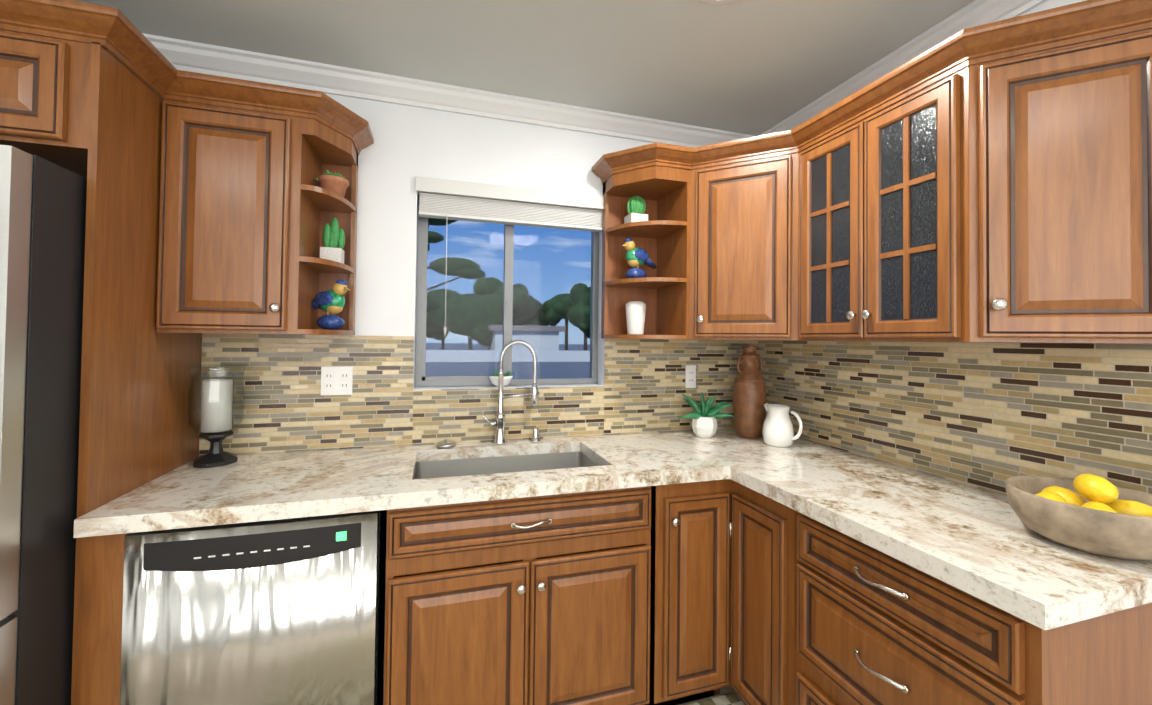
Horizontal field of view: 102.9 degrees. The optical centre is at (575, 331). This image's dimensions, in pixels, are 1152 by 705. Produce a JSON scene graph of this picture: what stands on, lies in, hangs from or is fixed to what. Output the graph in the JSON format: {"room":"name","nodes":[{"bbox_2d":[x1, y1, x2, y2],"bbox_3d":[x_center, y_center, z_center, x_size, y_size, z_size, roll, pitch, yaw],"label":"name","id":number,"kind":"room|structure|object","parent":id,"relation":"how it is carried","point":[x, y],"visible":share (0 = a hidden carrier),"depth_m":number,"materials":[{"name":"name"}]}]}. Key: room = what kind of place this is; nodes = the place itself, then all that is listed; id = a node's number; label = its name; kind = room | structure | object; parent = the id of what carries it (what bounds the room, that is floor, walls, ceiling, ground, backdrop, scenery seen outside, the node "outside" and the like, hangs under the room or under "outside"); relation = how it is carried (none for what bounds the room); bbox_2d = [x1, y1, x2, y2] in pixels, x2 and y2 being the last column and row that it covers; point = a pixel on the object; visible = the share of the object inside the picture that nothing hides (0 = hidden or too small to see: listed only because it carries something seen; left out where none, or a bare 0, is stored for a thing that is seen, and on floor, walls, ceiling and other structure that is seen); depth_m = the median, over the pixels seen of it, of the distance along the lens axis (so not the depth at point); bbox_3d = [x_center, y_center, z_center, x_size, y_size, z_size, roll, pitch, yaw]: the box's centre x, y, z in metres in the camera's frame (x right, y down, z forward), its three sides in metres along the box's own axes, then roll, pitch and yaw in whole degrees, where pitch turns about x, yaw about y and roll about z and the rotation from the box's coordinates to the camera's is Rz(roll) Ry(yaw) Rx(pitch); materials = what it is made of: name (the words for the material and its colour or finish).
{"room":"kitchen","nodes":[
{"label":"kitchen","id":0,"kind":"room"},
{"bbox_2d":[127,66,758,454],"bbox_3d":[-0.893,0.173,1.987,4.180,2.460,0.140,1,-1,-17],"label":"wall","id":1,"kind":"structure","parent":0,"point":[403,151],"depth_m":1.99,"materials":[{"name":"paint"}]},
{"bbox_2d":[0,30,90,177],"bbox_3d":[-1.851,-0.620,1.313,1.049,0.280,0.604,1,-1,-17],"label":"upper cabinet","id":2,"kind":"object","parent":1,"relation":"attached to","point":[44,95],"visible":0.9,"depth_m":1.16,"materials":[{"name":"brown wood"}]},
{"bbox_2d":[152,64,327,334],"bbox_3d":[-1.181,-0.403,1.659,0.395,0.824,0.317,1,-1,-17],"label":"upper cabinet","id":3,"kind":"object","parent":1,"relation":"attached to","point":[249,207],"depth_m":1.52,"materials":[{"name":"brown wood"}]},
{"bbox_2d":[312,280,349,329],"bbox_3d":[-0.962,-0.100,1.775,0.187,0.195,0.138,1,-1,-17],"label":"figurine","id":4,"kind":"object","parent":3,"relation":"on","point":[332,302],"visible":1,"depth_m":1.74,"materials":[{"name":"blue ceramic"}]},
{"bbox_2d":[314,170,349,196],"bbox_3d":[-0.946,-0.565,1.782,0.121,0.115,0.106,1,-1,-17],"label":"succulent","id":5,"kind":"object","parent":3,"relation":"on","point":[338,184],"visible":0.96,"depth_m":1.75,"materials":[{"name":"orange ceramic"}]},
{"bbox_2d":[320,218,344,263],"bbox_3d":[-0.943,-0.350,1.785,0.078,0.187,0.072,1,-1,-17],"label":"cactus","id":6,"kind":"object","parent":3,"relation":"on","point":[333,236],"visible":0.98,"depth_m":1.77,"materials":[{"name":"green plant"}]},
{"bbox_2d":[199,334,413,455],"bbox_3d":[-1.061,0.248,1.857,0.761,0.466,0.006,1,-1,-17],"label":"tile backsplash","id":7,"kind":"structure","parent":1,"relation":"attached to","point":[288,407],"depth_m":1.85,"materials":[{"name":"tile"}]},
{"bbox_2d":[321,366,352,394],"bbox_3d":[-0.977,0.202,1.875,0.116,0.116,0.007,1,-1,-17],"label":"electrical outlet","id":8,"kind":"object","parent":7,"relation":"attached to","point":[336,380],"visible":1,"depth_m":1.88,"materials":[{"name":"white plastic"}]},
{"bbox_2d":[489,371,512,386],"bbox_3d":[-0.349,0.219,2.144,0.119,0.076,0.108,1,-1,-17],"label":"potted plant","id":9,"kind":"object","parent":1,"relation":"on","point":[507,378],"visible":0.62,"depth_m":2.11,"materials":[{"name":"white ceramic"}]},
{"bbox_2d":[415,195,598,386],"bbox_3d":[-0.305,-0.201,2.202,0.866,0.915,0.052,1,-1,-17],"label":"window","id":10,"kind":"structure","parent":1,"relation":"in","point":[422,379],"depth_m":2.17,"materials":[{"name":"glass"}]},
{"bbox_2d":[415,176,603,334],"bbox_3d":[-0.279,-0.317,2.123,0.882,0.680,0.080,1,-1,-17],"label":"window blind","id":11,"kind":"object","parent":10,"relation":"attached to","point":[468,201],"visible":0.94,"depth_m":2.10,"materials":[{"name":"white fabric"}]},
{"bbox_2d":[412,386,603,444],"bbox_3d":[-0.282,0.377,2.093,0.872,0.236,0.006,1,-1,-17],"label":"tile backsplash","id":12,"kind":"structure","parent":1,"relation":"attached to","point":[453,415],"depth_m":2.08,"materials":[{"name":"tile"}]},
{"bbox_2d":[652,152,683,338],"bbox_3d":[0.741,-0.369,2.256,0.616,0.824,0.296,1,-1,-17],"label":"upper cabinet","id":13,"kind":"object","parent":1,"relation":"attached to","point":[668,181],"depth_m":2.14,"materials":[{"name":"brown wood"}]},
{"bbox_2d":[625,301,645,334],"bbox_3d":[0.279,-0.061,2.150,0.099,0.155,0.099,1,-1,-17],"label":"vase","id":14,"kind":"object","parent":13,"relation":"on","point":[635,313],"visible":0.96,"depth_m":2.11,"materials":[{"name":"white ceramic"}]},
{"bbox_2d":[624,196,647,223],"bbox_3d":[0.282,-0.560,2.152,0.093,0.148,0.088,1,-1,-17],"label":"cactus","id":15,"kind":"object","parent":13,"relation":"on","point":[636,206],"visible":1,"depth_m":2.12,"materials":[{"name":"green plant"}]},
{"bbox_2d":[622,238,656,277],"bbox_3d":[0.295,-0.331,2.154,0.210,0.195,0.102,1,-1,-17],"label":"figurine","id":16,"kind":"object","parent":13,"relation":"on","point":[637,257],"visible":0.96,"depth_m":2.11,"materials":[{"name":"blue ceramic"}]},
{"bbox_2d":[604,339,758,434],"bbox_3d":[0.560,0.276,2.352,0.886,0.466,0.006,1,-1,-17],"label":"tile backsplash","id":17,"kind":"structure","parent":1,"relation":"attached to","point":[645,389],"depth_m":2.31,"materials":[{"name":"tile"}]},
{"bbox_2d":[685,365,695,387],"bbox_3d":[0.589,0.232,2.354,0.058,0.116,0.007,1,-1,-17],"label":"electrical outlet","id":18,"kind":"object","parent":17,"relation":"attached to","point":[690,376],"visible":1,"depth_m":2.35,"materials":[{"name":"white plastic"}]},
{"bbox_2d":[73,0,974,135],"bbox_3d":[-0.243,-1.135,-0.066,4.180,0.100,4.480,1,-1,-17],"label":"ceiling","id":19,"kind":"structure","parent":0,"point":[754,67],"depth_m":1.67,"materials":[{"name":"paint"}]},
{"bbox_2d":[111,0,1046,147],"bbox_3d":[-0.244,-1.043,-0.068,3.896,0.082,4.196,1,-1,-17],"label":"crown molding","id":20,"kind":"structure","parent":19,"relation":"attached to","point":[195,57],"depth_m":1.90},
{"bbox_2d":[702,0,736,4],"bbox_3d":[0.452,-1.048,1.385,0.176,0.006,0.176,1,-1,-17],"label":"recessed light","id":21,"kind":"object","parent":19,"relation":"in","point":[717,2],"visible":1,"depth_m":1.46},
{"bbox_2d":[679,685,746,704],"bbox_3d":[-0.274,1.424,-0.111,4.180,0.100,4.480,1,-1,-17],"label":"floor","id":22,"kind":"structure","parent":0,"point":[730,689],"depth_m":1.79,"materials":[{"name":"tile"}]},
{"bbox_2d":[0,145,86,704],"bbox_3d":[-1.762,0.486,1.167,0.910,1.785,0.812,1,-1,-17],"label":"fridge","id":23,"kind":"object","parent":22,"relation":"on","point":[42,226],"visible":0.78,"depth_m":1.07,"materials":[{"name":"silver metal"}]},
{"bbox_2d":[71,42,201,704],"bbox_3d":[-1.353,0.319,1.461,0.019,2.140,0.588,1,-1,-17],"label":"panel","id":24,"kind":"object","parent":22,"relation":"on","point":[135,430],"visible":0.55,"depth_m":1.31,"materials":[{"name":"brown wood"}]},
{"bbox_2d":[120,510,380,704],"bbox_3d":[-0.963,0.961,1.535,0.609,0.867,0.602,1,-1,-17],"label":"dishwasher","id":25,"kind":"object","parent":22,"relation":"on","point":[279,612],"visible":0.75,"depth_m":1.25,"materials":[{"name":"silver metal"}]},
{"bbox_2d":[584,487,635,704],"bbox_3d":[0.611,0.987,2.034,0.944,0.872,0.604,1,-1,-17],"label":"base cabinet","id":26,"kind":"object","parent":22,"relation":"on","point":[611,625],"depth_m":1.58,"materials":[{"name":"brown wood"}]},
{"bbox_2d":[73,339,855,537],"bbox_3d":[-0.130,0.391,1.807,2.520,0.715,0.627,1,-1,-17],"label":"countertop","id":27,"kind":"structure","parent":26,"relation":"on","point":[285,485],"depth_m":1.57,"materials":[{"name":"stone"}]},
{"bbox_2d":[188,364,244,467],"bbox_3d":[-1.297,0.299,1.657,0.168,0.352,0.168,1,-1,-17],"label":"candle holder","id":28,"kind":"object","parent":27,"relation":"on","point":[216,413],"visible":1,"depth_m":1.63,"materials":[{"name":"clear glass"}]},
{"bbox_2d":[436,439,455,447],"bbox_3d":[-0.551,0.474,1.946,0.084,0.030,0.084,1,-1,-17],"label":"drain stopper","id":29,"kind":"object","parent":27,"relation":"in","point":[443,444],"depth_m":1.93,"materials":[{"name":"silver metal"}]},
{"bbox_2d":[414,452,597,478],"bbox_3d":[-0.258,0.641,1.782,0.748,0.210,0.448,1,-1,-17],"label":"sink","id":30,"kind":"object","parent":27,"relation":"in","point":[502,462],"depth_m":1.96,"materials":[{"name":"silver metal"}]},
{"bbox_2d":[483,339,540,443],"bbox_3d":[-0.282,0.265,2.043,0.263,0.458,0.064,1,-1,-17],"label":"faucet","id":31,"kind":"object","parent":27,"relation":"on","point":[500,438],"depth_m":2.03,"materials":[{"name":"silver metal"}]},
{"bbox_2d":[679,393,734,437],"bbox_3d":[0.593,0.402,2.199,0.291,0.210,0.272,1,-1,-17],"label":"potted plant","id":32,"kind":"object","parent":27,"relation":"on","point":[705,416],"visible":1,"depth_m":2.18,"materials":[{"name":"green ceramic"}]},
{"bbox_2d":[732,346,766,438],"bbox_3d":[0.847,0.290,2.240,0.160,0.440,0.160,1,-1,-17],"label":"vase","id":33,"kind":"object","parent":27,"relation":"on","point":[749,398],"visible":1,"depth_m":2.19,"materials":[{"name":"ceramic"}]},
{"bbox_2d":[762,403,802,446],"bbox_3d":[0.911,0.417,2.042,0.132,0.182,0.165,1,-1,-17],"label":"pitcher","id":34,"kind":"object","parent":27,"relation":"on","point":[778,430],"visible":1,"depth_m":2.01,"materials":[{"name":"ceramic"}]},
{"bbox_2d":[729,455,1151,629],"bbox_3d":[1.000,0.520,1.337,0.630,0.045,0.900,1,-1,-17],"label":"countertop","id":35,"kind":"structure","parent":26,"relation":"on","point":[987,547],"depth_m":1.12,"materials":[{"name":"stone"}]},
{"bbox_2d":[1004,473,1151,560],"bbox_3d":[1.207,0.415,1.073,0.304,0.159,0.304,1,-1,-17],"label":"bowl","id":36,"kind":"object","parent":35,"relation":"on","point":[1094,514],"visible":1,"depth_m":1.03,"materials":[{"name":"beige wood"}]},
{"bbox_2d":[636,479,787,704],"bbox_3d":[0.737,0.981,1.622,0.944,0.872,0.339,1,-1,-17],"label":"base cabinet","id":37,"kind":"object","parent":22,"relation":"on","point":[675,594],"depth_m":1.64,"materials":[{"name":"brown wood"}]},
{"bbox_2d":[687,693,743,704],"bbox_3d":[0.008,1.391,0.946,1.655,0.009,1.255,1,-1,-17],"label":"rug","id":38,"kind":"object","parent":22,"relation":"on","point":[731,699],"visible":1,"depth_m":1.74,"materials":[{"name":"fabric"}]},
{"bbox_2d":[788,507,1151,704],"bbox_3d":[1.039,0.978,1.217,0.604,0.872,0.608,1,-1,-17],"label":"base cabinet","id":39,"kind":"object","parent":22,"relation":"on","point":[866,626],"depth_m":1.04,"materials":[{"name":"brown wood"}]},
{"bbox_2d":[759,0,1110,496],"bbox_3d":[1.673,0.178,0.502,0.140,2.460,4.200,1,-1,-17],"label":"wall","id":40,"kind":"structure","parent":0,"point":[1048,4],"depth_m":1.34,"materials":[{"name":"paint"}]},
{"bbox_2d":[680,128,795,340],"bbox_3d":[0.829,-0.373,1.969,0.616,0.824,0.305,1,-1,-17],"label":"upper cabinet","id":41,"kind":"object","parent":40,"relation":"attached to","point":[737,285],"depth_m":1.91,"materials":[{"name":"brown wood"}]},
{"bbox_2d":[792,28,971,341],"bbox_3d":[1.106,-0.377,1.575,0.317,0.824,0.609,1,-1,-17],"label":"upper cabinet","id":42,"kind":"object","parent":40,"relation":"attached to","point":[882,198],"depth_m":1.44,"materials":[{"name":"brown wood"}]},
{"bbox_2d":[758,341,1151,495],"bbox_3d":[1.221,0.273,1.721,0.006,0.466,1.600,1,-1,-17],"label":"tile backsplash","id":43,"kind":"structure","parent":40,"relation":"attached to","point":[992,417],"depth_m":1.48,"materials":[{"name":"tile"}]},
{"bbox_2d":[972,0,1151,343],"bbox_3d":[1.247,-0.382,1.150,0.296,0.824,0.284,1,-1,-17],"label":"upper cabinet","id":44,"kind":"object","parent":40,"relation":"attached to","point":[990,182],"depth_m":1.14,"materials":[{"name":"brown wood"}]},
{"label":"outside","id":45,"kind":"structure","parent":0,"visible":0},
{"bbox_2d":[425,343,589,378],"bbox_3d":[-19.573,2.634,69.635,160.000,0.050,139.500,1,-1,-17],"label":"ground","id":46,"kind":"structure","parent":45,"point":[548,371],"depth_m":25.58,"materials":[{"name":"concrete"}]},
{"bbox_2d":[426,325,589,361],"bbox_3d":[-10.196,0.763,39.063,80.000,2.850,16.500,1,-1,-17],"label":"wall","id":47,"kind":"structure","parent":46,"relation":"on","point":[543,349],"depth_m":33.48,"materials":[{"name":"white paint"}]},
{"bbox_2d":[426,218,590,350],"bbox_3d":[-0.809,-1.882,36.012,54.171,8.264,49.028,1,-1,-17],"label":"trees","id":48,"kind":"object","parent":46,"relation":"on","point":[477,308],"depth_m":43.82,"materials":[{"name":"green plant"}]}
]}

